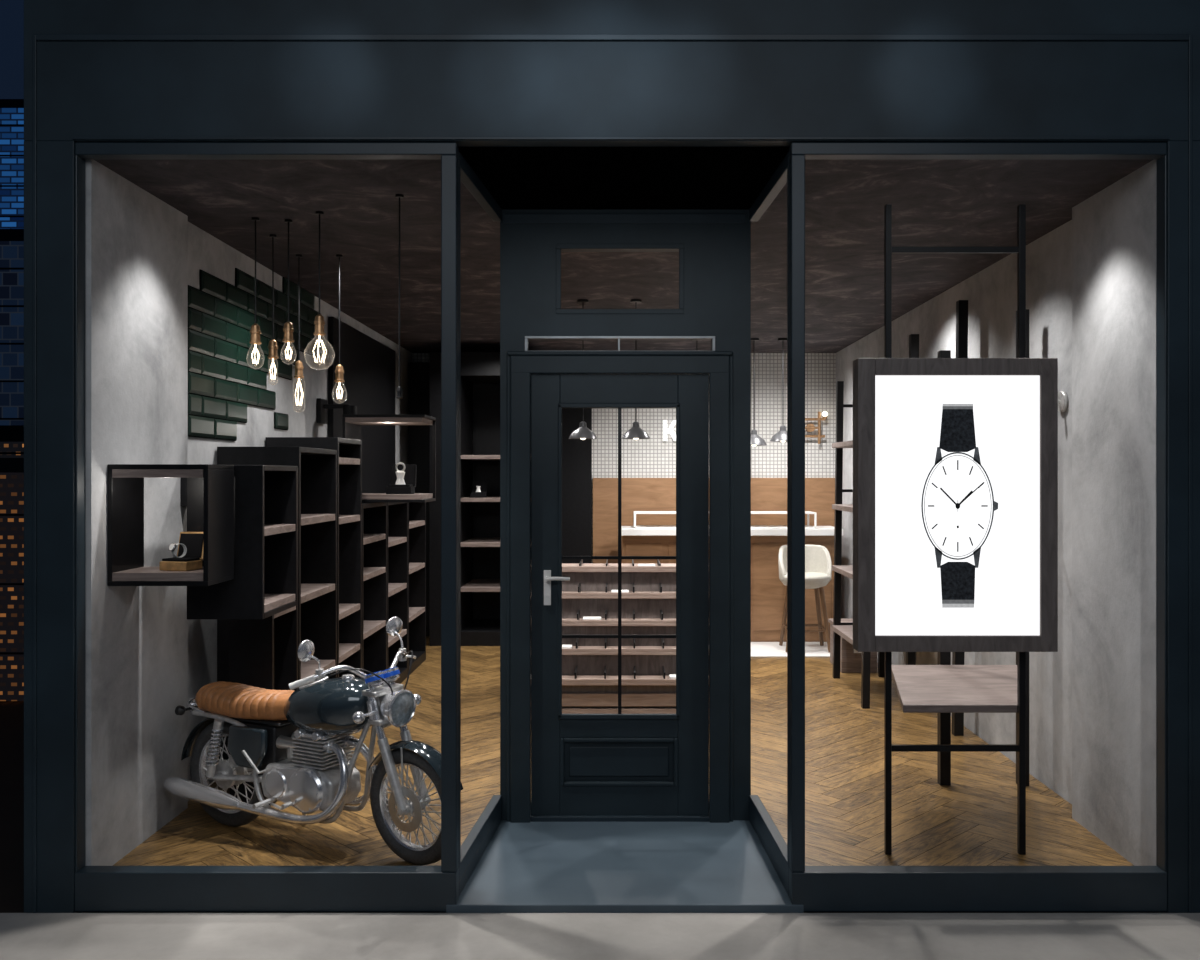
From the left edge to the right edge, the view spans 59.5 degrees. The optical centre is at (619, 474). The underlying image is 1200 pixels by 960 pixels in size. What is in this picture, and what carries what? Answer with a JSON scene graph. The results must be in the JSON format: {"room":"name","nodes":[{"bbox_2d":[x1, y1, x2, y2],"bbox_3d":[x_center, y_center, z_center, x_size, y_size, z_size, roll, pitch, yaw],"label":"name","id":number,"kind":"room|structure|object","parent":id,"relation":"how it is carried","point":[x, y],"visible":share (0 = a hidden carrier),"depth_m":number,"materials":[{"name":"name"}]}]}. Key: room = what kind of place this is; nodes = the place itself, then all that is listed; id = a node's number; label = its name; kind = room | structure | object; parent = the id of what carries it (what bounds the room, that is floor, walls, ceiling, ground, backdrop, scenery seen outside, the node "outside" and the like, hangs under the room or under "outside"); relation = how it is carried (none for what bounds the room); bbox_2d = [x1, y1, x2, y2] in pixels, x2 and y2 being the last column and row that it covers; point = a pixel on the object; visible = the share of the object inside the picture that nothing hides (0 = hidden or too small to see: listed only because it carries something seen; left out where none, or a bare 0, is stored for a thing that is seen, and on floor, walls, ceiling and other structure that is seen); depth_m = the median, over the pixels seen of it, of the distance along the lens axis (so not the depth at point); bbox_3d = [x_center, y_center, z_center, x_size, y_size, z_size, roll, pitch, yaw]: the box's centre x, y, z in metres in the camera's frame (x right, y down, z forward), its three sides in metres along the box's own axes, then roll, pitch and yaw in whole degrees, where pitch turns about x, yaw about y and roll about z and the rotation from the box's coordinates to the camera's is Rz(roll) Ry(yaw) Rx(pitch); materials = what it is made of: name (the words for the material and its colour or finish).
{"room":"shopping street sidewalk","nodes":[
{"label":"shopping street sidewalk","id":0,"kind":"room"},
{"bbox_2d":[85,160,411,865],"bbox_3d":[-2.265,0.245,7.755,0.190,3.090,6.890,0,0,0],"label":"wall","id":1,"kind":"structure","parent":0,"point":[144,658],"depth_m":4.80,"materials":[{"name":"concrete"}]},
{"bbox_2d":[108,464,233,585],"bbox_3d":[-1.955,0.212,4.589,0.426,0.515,0.302,0,0,0],"label":"display box","id":2,"kind":"object","parent":1,"relation":"attached to","point":[126,567],"visible":1,"depth_m":4.50,"materials":[{"name":"black paint"}]},
{"bbox_2d":[112,567,202,580],"bbox_3d":[-1.955,0.431,4.589,0.384,0.036,0.302,0,0,0],"label":"shelf","id":3,"kind":"object","parent":2,"relation":"attached to","point":[118,573],"depth_m":4.44,"materials":[{"name":"brown wood"}]},
{"bbox_2d":[159,532,202,570],"bbox_3d":[-1.904,0.332,4.598,0.134,0.160,0.170,0,0,14],"label":"box","id":4,"kind":"object","parent":2,"relation":"on","point":[189,556],"visible":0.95,"depth_m":4.60,"materials":[{"name":"brown wood"}]},
{"bbox_2d":[162,557,199,561],"bbox_3d":[-1.911,0.367,4.570,0.119,0.011,0.096,0,0,14],"label":"cushion","id":5,"kind":"object","parent":4,"relation":"on","point":[175,559],"depth_m":4.54,"materials":[{"name":"black fabric"}]},
{"bbox_2d":[181,465,297,618],"bbox_3d":[-1.895,0.305,5.020,0.549,0.700,0.520,0,0,0],"label":"upper cabinet","id":6,"kind":"object","parent":1,"relation":"attached to","point":[264,584],"visible":0.71,"depth_m":4.76,"materials":[{"name":"black paint"}]},
{"bbox_2d":[264,524,295,535],"bbox_3d":[-1.784,0.263,5.020,0.321,0.035,0.468,0,0,0],"label":"shelf","id":7,"kind":"object","parent":6,"relation":"attached to","point":[269,529],"depth_m":5.09,"materials":[{"name":"brown wood"}]},
{"bbox_2d":[264,594,295,612],"bbox_3d":[-1.784,0.612,5.020,0.321,0.035,0.468,0,0,0],"label":"shelf","id":8,"kind":"object","parent":6,"relation":"attached to","point":[273,603],"depth_m":5.05,"materials":[{"name":"brown wood"}]},
{"bbox_2d":[188,268,320,440],"bbox_3d":[-2.205,-0.750,6.550,0.017,1.105,2.384,0,0,0],"label":"tile panel","id":9,"kind":"object","parent":1,"relation":"attached to","point":[222,384],"visible":0.86,"depth_m":6.02,"materials":[{"name":"green tile"}]},
{"bbox_2d":[317,398,357,423],"bbox_3d":[-2.075,-0.470,7.750,0.275,0.180,0.180,0,0,0],"label":"wall lamp","id":10,"kind":"object","parent":1,"relation":"attached to","point":[323,406],"visible":0.87,"depth_m":7.71,"materials":[{"name":"black metal"}]},
{"bbox_2d":[328,317,394,492],"bbox_3d":[-2.190,-0.515,9.050,0.040,1.370,2.200,0,0,0],"label":"wall panel","id":11,"kind":"object","parent":1,"relation":"attached to","point":[368,365],"visible":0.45,"depth_m":8.99,"materials":[{"name":"black paint"}]},
{"bbox_2d":[24,0,1199,912],"bbox_3d":[0.500,-0.440,4.260,5.800,4.460,0.088,0,0,0],"label":"wall","id":12,"kind":"structure","parent":0,"point":[72,88],"depth_m":4.22,"materials":[{"name":"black paint"}]},
{"bbox_2d":[75,143,458,911],"bbox_3d":[-1.429,0.209,4.269,1.538,3.102,0.080,0,0,0],"label":"window","id":13,"kind":"structure","parent":12,"relation":"in","point":[97,888],"depth_m":4.23,"materials":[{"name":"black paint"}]},
{"bbox_2d":[36,34,1188,40],"bbox_3d":[-0.030,-1.758,4.218,4.630,0.025,0.012,0,0,0],"label":"trim","id":14,"kind":"structure","parent":12,"relation":"attached to","point":[39,37],"depth_m":4.21,"materials":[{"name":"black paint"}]},
{"bbox_2d":[72,137,1169,139],"bbox_3d":[0.005,-1.353,4.220,4.410,0.010,0.008,0,0,0],"label":"trim","id":15,"kind":"structure","parent":12,"relation":"attached to","point":[73,138],"depth_m":4.22,"materials":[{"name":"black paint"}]},
{"bbox_2d":[789,143,1166,911],"bbox_3d":[1.449,0.209,4.269,1.514,3.102,0.080,0,0,0],"label":"window","id":16,"kind":"structure","parent":12,"relation":"in","point":[817,888],"depth_m":4.23,"materials":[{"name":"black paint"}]},
{"bbox_2d":[82,912,1159,912],"bbox_3d":[0.035,1.863,7.720,4.770,0.135,6.960,0,0,0],"label":"floor slab","id":17,"kind":"structure","parent":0,"point":[82,912],"depth_m":4.31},
{"bbox_2d":[95,147,1151,352],"bbox_3d":[0.040,-1.350,7.815,4.800,0.100,7.010,0,0,0],"label":"ceiling","id":18,"kind":"structure","parent":0,"point":[935,203],"depth_m":5.34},
{"bbox_2d":[246,217,264,368],"bbox_3d":[-1.844,-0.917,5.311,0.088,0.766,0.088,0,0,0],"label":"pendant lamp","id":19,"kind":"object","parent":18,"relation":"hanging from","point":[255,332],"visible":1,"depth_m":5.30,"materials":[{"name":"clear glass"}]},
{"bbox_2d":[249,324,261,344],"bbox_3d":[-1.844,-0.713,5.311,0.058,0.105,0.058,0,0,0],"label":"socket","id":20,"kind":"object","parent":19,"relation":"attached to","point":[255,332],"depth_m":5.29,"materials":[{"name":"gold metal"}]},
{"bbox_2d":[267,234,278,384],"bbox_3d":[-1.880,-0.893,5.688,0.058,0.813,0.058,0,0,27],"label":"pendant lamp","id":21,"kind":"object","parent":18,"relation":"hanging from","point":[272,347],"visible":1,"depth_m":5.68,"materials":[{"name":"clear glass"}]},
{"bbox_2d":[267,339,278,358],"bbox_3d":[-1.880,-0.681,5.688,0.058,0.105,0.058,0,0,0],"label":"socket","id":22,"kind":"object","parent":21,"relation":"attached to","point":[272,346],"depth_m":5.67,"materials":[{"name":"gold metal"}]},
{"bbox_2d":[280,219,296,364],"bbox_3d":[-1.690,-0.932,5.353,0.079,0.737,0.079,0,0,19],"label":"pendant lamp","id":23,"kind":"object","parent":18,"relation":"hanging from","point":[288,330],"visible":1,"depth_m":5.34,"materials":[{"name":"clear glass"}]},
{"bbox_2d":[282,322,293,342],"bbox_3d":[-1.690,-0.728,5.353,0.058,0.105,0.058,0,0,0],"label":"socket","id":24,"kind":"object","parent":23,"relation":"attached to","point":[288,330],"depth_m":5.33,"materials":[{"name":"gold metal"}]},
{"bbox_2d":[293,254,304,412],"bbox_3d":[-1.897,-0.834,6.205,0.070,0.933,0.070,0,0,0],"label":"pendant lamp","id":25,"kind":"object","parent":18,"relation":"hanging from","point":[298,367],"visible":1,"depth_m":6.20,"materials":[{"name":"clear glass"}]},
{"bbox_2d":[294,361,303,378],"bbox_3d":[-1.897,-0.623,6.205,0.058,0.105,0.058,0,0,0],"label":"socket","id":26,"kind":"object","parent":25,"relation":"attached to","point":[298,367],"depth_m":6.19,"materials":[{"name":"gold metal"}]},
{"bbox_2d":[304,211,334,369],"bbox_3d":[-1.485,-0.909,5.190,0.148,0.781,0.148,0,0,0],"label":"pendant lamp","id":27,"kind":"object","parent":18,"relation":"hanging from","point":[319,322],"visible":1,"depth_m":5.18,"materials":[{"name":"clear glass"}]},
{"bbox_2d":[313,314,325,335],"bbox_3d":[-1.485,-0.741,5.190,0.058,0.105,0.058,0,0,0],"label":"socket","id":28,"kind":"object","parent":27,"relation":"attached to","point":[319,322],"depth_m":5.17,"materials":[{"name":"gold metal"}]},
{"bbox_2d":[332,254,346,403],"bbox_3d":[-1.657,-0.861,6.205,0.087,0.879,0.087,0,0,19],"label":"pendant lamp","id":29,"kind":"object","parent":18,"relation":"hanging from","point":[339,378],"visible":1,"depth_m":6.20,"materials":[{"name":"clear glass"}]},
{"bbox_2d":[334,365,344,382],"bbox_3d":[-1.657,-0.600,6.205,0.058,0.105,0.058,0,0,0],"label":"socket","id":30,"kind":"object","parent":29,"relation":"attached to","point":[339,378],"depth_m":6.19,"materials":[{"name":"gold metal"}]},
{"bbox_2d":[395,194,403,398],"bbox_3d":[-1.024,-0.828,4.875,0.040,0.944,0.040,0,0,0],"label":"pendant lamp","id":31,"kind":"object","parent":18,"relation":"hanging from","point":[399,390],"visible":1,"depth_m":4.87,"materials":[{"name":"black metal"}]},
{"bbox_2d":[396,386,402,398],"bbox_3d":[-1.024,-0.384,4.875,0.031,0.056,0.031,0,0,0],"label":"socket","id":32,"kind":"object","parent":31,"relation":"attached to","point":[399,390],"depth_m":4.86,"materials":[{"name":"black metal"}]},
{"bbox_2d":[569,299,596,439],"bbox_3d":[-0.275,-0.780,7.800,0.212,1.039,0.212,0,0,0],"label":"dome lamp","id":33,"kind":"object","parent":18,"relation":"hanging from","point":[582,432],"visible":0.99,"depth_m":7.76,"materials":[{"name":"black metal"}]},
{"bbox_2d":[622,299,649,439],"bbox_3d":[0.119,-0.780,7.800,0.212,1.039,0.212,0,0,0],"label":"dome lamp","id":34,"kind":"object","parent":18,"relation":"hanging from","point":[635,432],"visible":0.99,"depth_m":7.76,"materials":[{"name":"black metal"}]},
{"bbox_2d":[751,338,766,445],"bbox_3d":[1.276,-0.787,10.000,0.250,1.027,0.250,0,0,0],"label":"dome lamp","id":35,"kind":"object","parent":18,"relation":"hanging from","point":[756,440],"visible":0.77,"depth_m":9.99,"materials":[{"name":"black metal"}]},
{"bbox_2d":[770,338,786,441],"bbox_3d":[1.552,-0.806,10.000,0.250,0.989,0.250,0,0,0],"label":"dome lamp","id":36,"kind":"object","parent":18,"relation":"hanging from","point":[781,436],"visible":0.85,"depth_m":9.99,"materials":[{"name":"black metal"}]},
{"bbox_2d":[113,636,1133,881],"bbox_3d":[0.040,1.670,7.750,4.500,0.001,6.900,0,0,0],"label":"floor","id":37,"kind":"structure","parent":0,"point":[247,850],"depth_m":5.39,"materials":[{"name":"brown wood"}]},
{"bbox_2d":[230,605,297,805],"bbox_3d":[-1.863,0.815,5.514,0.215,1.710,0.429,0,0,0],"label":"shelf unit","id":38,"kind":"object","parent":37,"relation":"on","point":[263,652],"visible":0.07,"depth_m":5.30,"materials":[{"name":"black paint"}]},
{"bbox_2d":[217,447,336,761],"bbox_3d":[-1.980,0.757,6.130,0.450,1.825,0.769,0,0,0],"label":"shelf unit","id":39,"kind":"object","parent":37,"relation":"on","point":[317,467],"visible":0.39,"depth_m":6.49,"materials":[{"name":"black paint"}]},
{"bbox_2d":[163,617,462,864],"bbox_3d":[-1.379,1.168,4.770,1.630,1.005,0.687,0,0,27],"label":"motorcycle","id":40,"kind":"object","parent":37,"relation":"on","point":[310,768],"visible":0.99,"depth_m":4.64,"materials":[{"name":"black metal"}]},
{"bbox_2d":[298,640,320,669],"bbox_3d":[-1.297,0.762,4.400,0.050,0.142,0.102,0,0,27],"label":"mirror","id":41,"kind":"object","parent":40,"relation":"on","point":[306,649],"depth_m":4.39,"materials":[{"name":"silver metal"}]},
{"bbox_2d":[386,617,402,648],"bbox_3d":[-1.020,0.738,4.905,0.112,0.146,0.093,0,0,36],"label":"mirror","id":42,"kind":"object","parent":40,"relation":"on","point":[394,625],"depth_m":4.91,"materials":[{"name":"silver metal"}]},
{"bbox_2d":[266,437,361,677],"bbox_3d":[-1.980,0.718,6.835,0.450,1.905,0.609,0,0,0],"label":"shelf unit","id":43,"kind":"object","parent":37,"relation":"on","point":[349,451],"visible":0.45,"depth_m":7.11,"materials":[{"name":"black paint"}]},
{"bbox_2d":[362,502,386,684],"bbox_3d":[-1.980,0.935,7.532,0.450,1.470,0.754,0,0,0],"label":"shelf unit","id":44,"kind":"object","parent":37,"relation":"on","point":[374,514],"visible":0.22,"depth_m":7.88,"materials":[{"name":"black paint"}]},
{"bbox_2d":[342,414,435,501],"bbox_3d":[-1.677,-0.117,7.674,0.585,0.625,0.452,0,0,0],"label":"display box","id":45,"kind":"object","parent":44,"relation":"on","point":[351,423],"visible":0.73,"depth_m":7.45,"materials":[{"name":"black paint"}]},
{"bbox_2d":[362,493,432,499],"bbox_3d":[-1.677,0.156,7.674,0.543,0.036,0.452,0,0,0],"label":"shelf","id":46,"kind":"object","parent":45,"relation":"attached to","point":[365,496],"depth_m":7.45,"materials":[{"name":"brown wood"}]},
{"bbox_2d":[386,462,416,493],"bbox_3d":[-1.592,0.022,7.659,0.180,0.230,0.228,0,0,0],"label":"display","id":47,"kind":"object","parent":45,"relation":"on","point":[403,476],"visible":1,"depth_m":7.64,"materials":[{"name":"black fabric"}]},
{"bbox_2d":[387,502,407,683],"bbox_3d":[-1.980,0.935,8.307,0.450,1.470,0.764,0,0,0],"label":"shelf unit","id":48,"kind":"object","parent":37,"relation":"on","point":[397,512],"visible":0.31,"depth_m":8.66,"materials":[{"name":"black paint"}]},
{"bbox_2d":[408,502,425,673],"bbox_3d":[-1.980,0.935,9.102,0.450,1.470,0.794,0,0,0],"label":"shelf unit","id":49,"kind":"object","parent":37,"relation":"on","point":[416,510],"visible":0.27,"depth_m":9.47,"materials":[{"name":"black paint"}]},
{"bbox_2d":[430,352,499,645],"bbox_3d":[-1.305,0.235,10.715,1.110,2.870,0.930,0,0,0],"label":"tall cabinet","id":50,"kind":"object","parent":37,"relation":"on","point":[480,371],"visible":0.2,"depth_m":10.69,"materials":[{"name":"black paint"}]},
{"bbox_2d":[470,480,486,497],"bbox_3d":[-1.400,0.137,10.411,0.144,0.172,0.182,0,0,0],"label":"box","id":51,"kind":"object","parent":50,"relation":"on","point":[479,487],"visible":1,"depth_m":10.44,"materials":[{"name":"black fabric"}]},
{"bbox_2d":[461,579,499,591],"bbox_3d":[-1.171,1.123,10.704,0.780,0.040,0.889,0,0,0],"label":"shelf","id":52,"kind":"object","parent":50,"relation":"attached to","point":[469,585],"depth_m":10.48,"materials":[{"name":"brown wood"}]},
{"bbox_2d":[461,537,499,546],"bbox_3d":[-1.171,0.683,10.704,0.780,0.040,0.889,0,0,0],"label":"shelf","id":53,"kind":"object","parent":50,"relation":"attached to","point":[465,541],"depth_m":10.32,"materials":[{"name":"brown wood"}]},
{"bbox_2d":[461,496,499,501],"bbox_3d":[-1.171,0.244,10.704,0.780,0.040,0.889,0,0,0],"label":"shelf","id":54,"kind":"object","parent":50,"relation":"attached to","point":[463,498],"depth_m":10.26,"materials":[{"name":"brown wood"}]},
{"bbox_2d":[461,455,499,459],"bbox_3d":[-1.171,-0.176,10.704,0.780,0.040,0.889,0,0,0],"label":"shelf","id":55,"kind":"object","parent":50,"relation":"attached to","point":[463,457],"depth_m":10.26,"materials":[{"name":"brown wood"}]},
{"bbox_2d":[562,559,675,713],"bbox_3d":[0.000,1.165,7.632,1.400,1.010,1.314,0,0,0],"label":"tiered showcase","id":56,"kind":"object","parent":37,"relation":"on","point":[648,590],"visible":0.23,"depth_m":7.40,"materials":[{"name":"brown wood"}]},
{"bbox_2d":[562,563,675,571],"bbox_3d":[0.000,0.698,8.031,1.400,0.043,0.513,0,0,0],"label":"shelf","id":57,"kind":"object","parent":56,"relation":"on","point":[566,567],"depth_m":7.78,"materials":[{"name":"brown wood"}]},
{"bbox_2d":[562,591,675,598],"bbox_3d":[0.000,0.868,7.691,1.400,0.043,0.293,0,0,0],"label":"tray","id":58,"kind":"object","parent":56,"relation":"on","point":[565,594],"depth_m":7.55,"materials":[{"name":"brown wood"}]},
{"bbox_2d":[562,618,675,625],"bbox_3d":[0.000,1.038,7.481,1.400,0.043,0.253,0,0,0],"label":"tray","id":59,"kind":"object","parent":56,"relation":"on","point":[565,621],"depth_m":7.35,"materials":[{"name":"brown wood"}]},
{"bbox_2d":[562,646,675,654],"bbox_3d":[0.000,1.208,7.292,1.400,0.043,0.253,0,0,0],"label":"tray","id":60,"kind":"object","parent":56,"relation":"on","point":[566,650],"depth_m":7.16,"materials":[{"name":"brown wood"}]},
{"bbox_2d":[562,675,675,685],"bbox_3d":[0.000,1.377,7.101,1.400,0.043,0.253,0,0,0],"label":"tray","id":61,"kind":"object","parent":56,"relation":"on","point":[567,680],"depth_m":6.98,"materials":[{"name":"brown wood"}]},
{"bbox_2d":[621,526,842,641],"bbox_3d":[1.090,1.100,10.645,2.220,1.140,0.610,0,0,0],"label":"counter","id":62,"kind":"object","parent":37,"relation":"on","point":[768,592],"depth_m":10.45,"materials":[{"name":"brown wood"}]},
{"bbox_2d":[634,511,816,527],"bbox_3d":[1.050,0.452,10.680,1.820,0.155,0.420,0,0,0],"label":"frame","id":63,"kind":"object","parent":62,"relation":"on","point":[635,512],"visible":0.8,"depth_m":10.47,"materials":[{"name":"white paint"}]},
{"bbox_2d":[621,526,842,535],"bbox_3d":[1.090,0.565,10.645,2.220,0.069,0.610,0,0,0],"label":"countertop","id":64,"kind":"structure","parent":62,"relation":"on","point":[625,530],"depth_m":10.34,"materials":[{"name":"white paint"}]},
{"bbox_2d":[751,642,829,656],"bbox_3d":[1.535,1.664,10.030,1.370,0.012,0.820,0,0,0],"label":"rug","id":65,"kind":"object","parent":37,"relation":"on","point":[758,649],"visible":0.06,"depth_m":9.98,"materials":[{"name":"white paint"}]},
{"bbox_2d":[778,545,831,651],"bbox_3d":[1.762,1.167,10.004,0.504,0.981,0.496,0,0,0],"label":"bar stool","id":66,"kind":"object","parent":65,"relation":"on","point":[818,564],"visible":0.71,"depth_m":10.08,"materials":[{"name":"beige fabric"}]},
{"bbox_2d":[828,619,876,672],"bbox_3d":[2.020,1.475,9.100,0.330,0.390,0.530,0,0,0],"label":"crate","id":67,"kind":"object","parent":37,"relation":"on","point":[850,659],"visible":0.3,"depth_m":8.85,"materials":[{"name":"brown wood"}]},
{"bbox_2d":[832,204,1028,854],"bbox_3d":[1.897,0.240,6.644,0.884,2.861,4.220,0,0,8],"label":"display rack","id":68,"kind":"object","parent":37,"relation":"on","point":[943,688],"visible":0.61,"depth_m":4.96,"materials":[{"name":"black metal"}]},
{"bbox_2d":[832,440,852,447],"bbox_3d":[2.007,-0.240,8.085,0.545,0.040,1.030,0,0,0],"label":"shelf","id":69,"kind":"object","parent":68,"relation":"attached to","point":[839,443],"depth_m":8.26,"materials":[{"name":"brown wood"}]},
{"bbox_2d":[832,504,852,511],"bbox_3d":[2.007,0.260,8.085,0.545,0.040,1.030,0,0,0],"label":"shelf","id":70,"kind":"object","parent":68,"relation":"attached to","point":[837,507],"depth_m":8.26,"materials":[{"name":"brown wood"}]},
{"bbox_2d":[832,565,852,578],"bbox_3d":[2.007,0.760,8.085,0.545,0.040,1.030,0,0,0],"label":"shelf","id":71,"kind":"object","parent":68,"relation":"attached to","point":[846,570],"depth_m":8.31,"materials":[{"name":"brown wood"}]},
{"bbox_2d":[832,625,852,644],"bbox_3d":[2.007,1.250,8.085,0.545,0.040,1.030,0,0,0],"label":"shelf","id":72,"kind":"object","parent":68,"relation":"attached to","point":[845,631],"depth_m":8.31,"materials":[{"name":"brown wood"}]},
{"bbox_2d":[892,665,1016,712],"bbox_3d":[1.696,1.035,5.139,0.676,0.035,1.136,0,0,11],"label":"shelf","id":73,"kind":"object","parent":68,"relation":"attached to","point":[919,688],"depth_m":5.01,"materials":[{"name":"brown wood"}]},
{"bbox_2d":[853,358,1057,651],"bbox_3d":[1.449,0.129,4.553,0.857,1.260,0.105,0,0,0],"label":"sign","id":74,"kind":"object","parent":68,"relation":"attached to","point":[955,460],"visible":1,"depth_m":4.51,"materials":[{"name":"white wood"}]},
{"bbox_2d":[940,562,974,607],"bbox_3d":[1.451,0.471,4.511,0.150,0.197,0.002,0,0,0],"label":"strap","id":75,"kind":"object","parent":74,"relation":"attached to","point":[957,579],"depth_m":4.51,"materials":[{"name":"black leather"}]},
{"bbox_2d":[939,404,975,451],"bbox_3d":[1.451,-0.203,4.511,0.159,0.208,0.002,0,0,0],"label":"strap","id":76,"kind":"object","parent":74,"relation":"on","point":[957,422],"depth_m":4.51,"materials":[{"name":"black leather"}]},
{"bbox_2d":[921,447,997,567],"bbox_3d":[1.459,0.139,4.510,0.330,0.519,0.002,0,0,0],"label":"watch","id":77,"kind":"object","parent":74,"relation":"attached to","point":[959,485],"depth_m":4.51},
{"bbox_2d":[412,353,835,562],"bbox_3d":[0.040,0.245,11.260,4.800,3.090,0.120,0,0,0],"label":"wall","id":78,"kind":"structure","parent":0,"point":[654,457],"depth_m":11.20,"materials":[{"name":"white tile"}]},
{"bbox_2d":[408,362,429,635],"bbox_3d":[-2.050,0.255,11.045,0.300,2.850,0.290,0,0,0],"label":"wall panel","id":79,"kind":"object","parent":78,"relation":"attached to","point":[418,372],"visible":0.26,"depth_m":10.90,"materials":[{"name":"black paint"}]},
{"bbox_2d":[562,408,591,562],"bbox_3d":[-0.520,0.330,11.160,0.440,2.700,0.060,0,0,0],"label":"wall panel","id":80,"kind":"object","parent":78,"relation":"attached to","point":[576,453],"visible":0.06,"depth_m":11.13,"materials":[{"name":"black paint"}]},
{"bbox_2d":[663,420,675,440],"bbox_3d":[0.541,-0.473,11.160,0.165,0.220,0.020,0,0,0],"label":"wall sign","id":81,"kind":"object","parent":78,"relation":"attached to","point":[670,430],"visible":0.88,"depth_m":11.15,"materials":[{"name":"white plastic"}]},
{"bbox_2d":[593,478,834,562],"bbox_3d":[1.000,0.855,11.174,2.580,1.650,0.048,0,0,0],"label":"wall panel","id":82,"kind":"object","parent":78,"relation":"attached to","point":[637,494],"depth_m":11.15,"materials":[{"name":"brown wood"}]},
{"bbox_2d":[805,411,826,443],"bbox_3d":[2.019,-0.501,11.141,0.356,0.343,0.108,0,0,0],"label":"wooden wall shelf","id":83,"kind":"object","parent":78,"relation":"attached to","point":[809,427],"visible":0.56,"depth_m":11.10,"materials":[{"name":"brown wood"}]},
{"bbox_2d":[446,820,803,912],"bbox_3d":[0.020,1.760,4.782,1.440,0.060,1.115,0,0,0],"label":"floor","id":84,"kind":"structure","parent":0,"point":[532,867],"depth_m":4.58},
{"bbox_2d":[500,210,750,819],"bbox_3d":[0.028,0.200,5.305,1.255,3.060,0.090,0,0,0],"label":"wall","id":85,"kind":"structure","parent":0,"point":[717,257],"depth_m":5.26,"materials":[{"name":"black paint"}]},
{"bbox_2d":[458,152,501,894],"bbox_3d":[-0.647,0.200,4.785,0.045,3.060,0.956,0,0,4],"label":"window","id":86,"kind":"structure","parent":85,"relation":"in","point":[481,831],"depth_m":4.53,"materials":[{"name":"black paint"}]},
{"bbox_2d":[531,374,708,814],"bbox_3d":[0.000,0.601,5.253,0.892,2.214,0.124,0,0,0],"label":"door","id":87,"kind":"structure","parent":85,"relation":"in","point":[582,764],"depth_m":5.26,"materials":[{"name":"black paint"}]},
{"bbox_2d":[507,351,732,822],"bbox_3d":[0.000,0.561,5.237,1.132,2.354,0.045,0,0,0],"label":"trim","id":88,"kind":"structure","parent":85,"relation":"attached to","point":[520,364],"depth_m":5.22,"materials":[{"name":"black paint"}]},
{"bbox_2d":[556,244,683,313],"bbox_3d":[0.000,-0.982,5.257,0.641,0.351,0.006,0,0,0],"label":"window","id":89,"kind":"structure","parent":85,"relation":"in","point":[559,247],"depth_m":5.25,"materials":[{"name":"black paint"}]},
{"bbox_2d":[531,815,708,821],"bbox_3d":[-0.005,1.722,5.310,0.992,0.033,0.140,0,0,0],"label":"threshold","id":90,"kind":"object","parent":85,"relation":"attached to","point":[534,818],"depth_m":5.24,"materials":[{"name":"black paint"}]},
{"bbox_2d":[525,336,714,350],"bbox_3d":[0.000,-0.652,5.250,0.952,0.083,0.020,0,0,0],"label":"window","id":91,"kind":"structure","parent":85,"relation":"in","point":[526,337],"depth_m":5.24,"materials":[{"name":"grey metal"}]},
{"bbox_2d":[503,214,745,223],"bbox_3d":[0.022,-1.282,5.254,1.217,0.050,0.012,0,0,0],"label":"trim","id":92,"kind":"structure","parent":85,"relation":"attached to","point":[507,218],"depth_m":5.25,"materials":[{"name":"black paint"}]},
{"bbox_2d":[749,152,788,895],"bbox_3d":[0.692,0.200,4.785,0.045,3.060,0.954,0,0,-3],"label":"window","id":93,"kind":"structure","parent":85,"relation":"in","point":[772,841],"depth_m":4.54,"materials":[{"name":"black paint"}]},
{"bbox_2d":[836,160,1156,865],"bbox_3d":[2.320,0.245,7.755,0.240,3.090,6.890,0,0,0],"label":"wall","id":94,"kind":"structure","parent":0,"point":[1091,280],"depth_m":4.85,"materials":[{"name":"concrete"}]},
{"bbox_2d":[1058,391,1067,411],"bbox_3d":[2.251,-0.380,5.440,0.096,0.110,0.110,0,0,0],"label":"wall lamp","id":95,"kind":"object","parent":94,"relation":"attached to","point":[1062,396],"visible":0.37,"depth_m":5.41,"materials":[{"name":"metal"}]},
{"label":"outside","id":96,"kind":"structure","parent":0,"visible":0},
{"bbox_2d":[0,701,23,912],"bbox_3d":[-36.250,1.893,47.125,67.500,0.075,85.750,0,0,0],"label":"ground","id":97,"kind":"structure","parent":96,"point":[11,712],"depth_m":5.88,"materials":[{"name":"black"}]},
{"bbox_2d":[0,458,23,700],"bbox_3d":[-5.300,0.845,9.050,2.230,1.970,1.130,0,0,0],"label":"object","id":98,"kind":"structure","parent":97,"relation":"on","point":[11,469],"depth_m":8.50,"materials":[{"name":"black metal"}]},
{"bbox_2d":[0,229,23,424],"bbox_3d":[-25.600,-4.640,50.000,6.960,12.940,6.160,0,0,0],"label":"tower building","id":99,"kind":"structure","parent":97,"relation":"on","point":[11,240],"depth_m":47.00,"materials":[{"name":"glass"}]},
{"bbox_2d":[0,99,23,228],"bbox_3d":[-31.500,-9.540,61.000,9.160,22.740,6.160,0,0,0],"label":"tower building","id":100,"kind":"structure","parent":97,"relation":"on","point":[11,110],"depth_m":58.00,"materials":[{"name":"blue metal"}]},
{"bbox_2d":[0,425,23,457],"bbox_3d":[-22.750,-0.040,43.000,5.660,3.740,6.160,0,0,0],"label":"tower building","id":101,"kind":"structure","parent":97,"relation":"on","point":[11,436],"depth_m":40.40,"materials":[{"name":"black metal"}]},
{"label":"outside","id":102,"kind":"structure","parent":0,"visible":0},
{"bbox_2d":[0,913,1199,959],"bbox_3d":[-14.000,1.805,0.610,52.000,0.090,7.220,0,0,0],"label":"sidewalk","id":103,"kind":"structure","parent":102,"point":[23,936],"depth_m":4.01,"materials":[{"name":"grey concrete"}]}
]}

